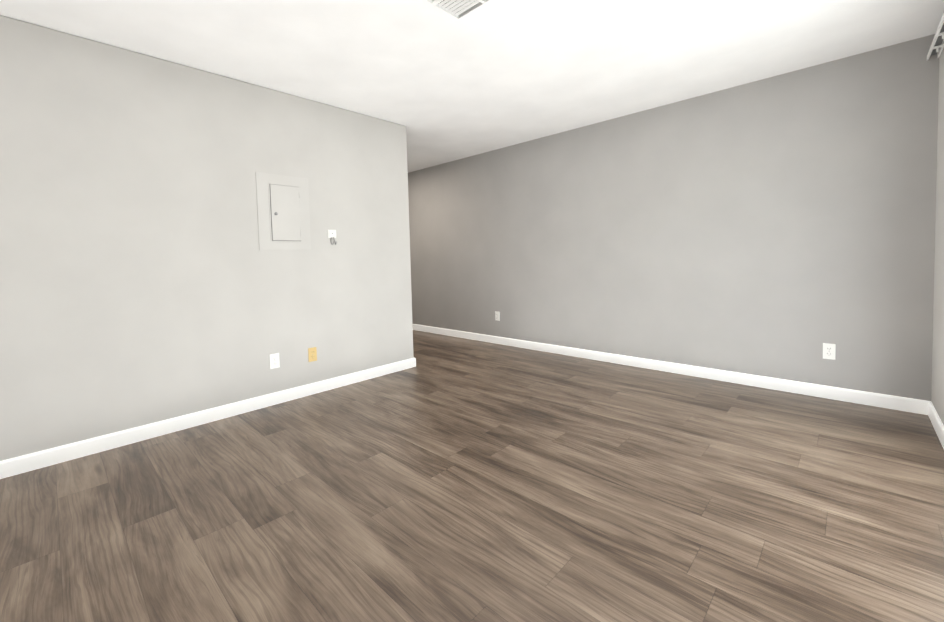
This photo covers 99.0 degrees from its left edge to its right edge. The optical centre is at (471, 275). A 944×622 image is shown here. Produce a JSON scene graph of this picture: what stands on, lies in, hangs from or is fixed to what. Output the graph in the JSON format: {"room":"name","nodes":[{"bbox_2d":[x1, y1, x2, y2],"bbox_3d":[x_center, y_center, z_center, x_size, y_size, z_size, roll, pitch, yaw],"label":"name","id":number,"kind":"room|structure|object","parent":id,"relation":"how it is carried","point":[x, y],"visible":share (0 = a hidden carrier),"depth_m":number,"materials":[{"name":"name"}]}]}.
{"room":"empty living room","nodes":[
{"label":"empty living room","id":0,"kind":"room"},
{"bbox_2d":[0,15,413,460],"bbox_3d":[-2.646,-0.139,2.038,0.120,2.440,5.771,1,3,43],"label":"wall","id":1,"kind":"structure","parent":0,"point":[144,280],"depth_m":2.64,"materials":[{"name":"grey paint"}]},
{"bbox_2d":[0,358,415,478],"bbox_3d":[-2.612,1.033,2.093,0.146,0.092,5.784,1,3,43],"label":"baseboard","id":2,"kind":"structure","parent":1,"relation":"attached to","point":[40,459],"depth_m":2.67,"materials":[{"name":"white wood"}]},
{"bbox_2d":[270,353,279,368],"bbox_3d":[-1.535,0.668,3.135,0.009,0.115,0.070,1,3,43],"label":"duplex electrical outlet","id":3,"kind":"object","parent":1,"relation":"attached to","point":[274,361],"visible":1,"depth_m":3.13,"materials":[{"name":"white plastic"}]},
{"bbox_2d":[256,172,310,249],"bbox_3d":[-1.473,-0.492,3.174,0.022,0.584,0.399,1,3,43],"label":"electrical panel","id":4,"kind":"object","parent":1,"relation":"attached to","point":[283,212],"visible":1,"depth_m":3.16,"materials":[{"name":"paint"}]},
{"bbox_2d":[308,347,316,361],"bbox_3d":[-1.327,0.661,3.356,0.009,0.115,0.070,1,3,43],"label":"electrical outlet","id":5,"kind":"object","parent":1,"relation":"attached to","point":[312,354],"visible":1,"depth_m":3.35,"materials":[{"name":"yellow plastic"}]},
{"bbox_2d":[328,230,336,244],"bbox_3d":[-1.189,-0.325,3.456,0.051,0.131,0.074,1,3,43],"label":"light switch","id":6,"kind":"object","parent":1,"relation":"attached to","point":[331,234],"visible":0.98,"depth_m":3.46,"materials":[{"name":"white plastic"}]},
{"bbox_2d":[0,330,943,621],"bbox_3d":[-1.720,1.103,2.186,6.491,0.100,7.375,1,3,43],"label":"floor","id":7,"kind":"structure","parent":0,"point":[448,478],"depth_m":1.77,"materials":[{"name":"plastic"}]},
{"bbox_2d":[0,0,943,172],"bbox_3d":[-1.784,-1.434,2.078,6.491,0.100,7.375,1,3,43],"label":"ceiling","id":8,"kind":"structure","parent":0,"point":[442,85],"depth_m":2.58,"materials":[{"name":"white paint"}]},
{"bbox_2d":[427,0,488,18],"bbox_3d":[-0.066,-1.413,1.962,0.400,0.018,0.400,1,3,43],"label":"ceiling vent","id":9,"kind":"object","parent":8,"relation":"in","point":[458,9],"visible":1,"depth_m":2.12,"materials":[{"name":"white metal"}]},
{"bbox_2d":[408,34,938,400],"bbox_3d":[0.734,-0.342,4.767,6.491,2.440,0.120,1,3,43],"label":"wall","id":10,"kind":"structure","parent":0,"point":[781,226],"depth_m":3.38,"materials":[{"name":"grey paint"}]},
{"bbox_2d":[495,311,499,320],"bbox_3d":[0.323,0.520,5.124,0.070,0.115,0.009,1,3,43],"label":"electrical outlet","id":11,"kind":"object","parent":10,"relation":"attached to","point":[497,315],"visible":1,"depth_m":5.12,"materials":[{"name":"white plastic"}]},
{"bbox_2d":[413,324,924,414],"bbox_3d":[0.718,0.834,4.769,6.251,0.092,0.013,1,3,43],"label":"baseboard","id":12,"kind":"structure","parent":10,"relation":"attached to","point":[918,406],"depth_m":3.44,"materials":[{"name":"white wood"}]},
{"bbox_2d":[823,343,835,359],"bbox_3d":[2.622,0.560,2.958,0.070,0.115,0.009,1,3,43],"label":"electrical outlet","id":13,"kind":"object","parent":10,"relation":"attached to","point":[829,351],"visible":1,"depth_m":2.95,"materials":[{"name":"white plastic"}]},
{"bbox_2d":[931,48,943,424],"bbox_3d":[0.566,-0.130,-0.053,0.120,2.440,7.135,1,3,43],"label":"wall","id":14,"kind":"structure","parent":0,"point":[937,394],"depth_m":2.45,"materials":[{"name":"grey paint"}]},
{"bbox_2d":[925,400,943,448],"bbox_3d":[2.698,0.889,2.323,0.013,0.092,0.811,1,3,43],"label":"baseboard","id":15,"kind":"structure","parent":14,"relation":"attached to","point":[930,410],"depth_m":2.40,"materials":[{"name":"white wood"}]},
{"bbox_2d":[927,13,943,59],"bbox_3d":[1.829,-1.298,1.395,0.054,0.058,3.183,1,3,43],"label":"blind headrail","id":16,"kind":"object","parent":14,"relation":"attached to","point":[937,46],"visible":1,"depth_m":2.38,"materials":[{"name":"white metal"}]}
]}

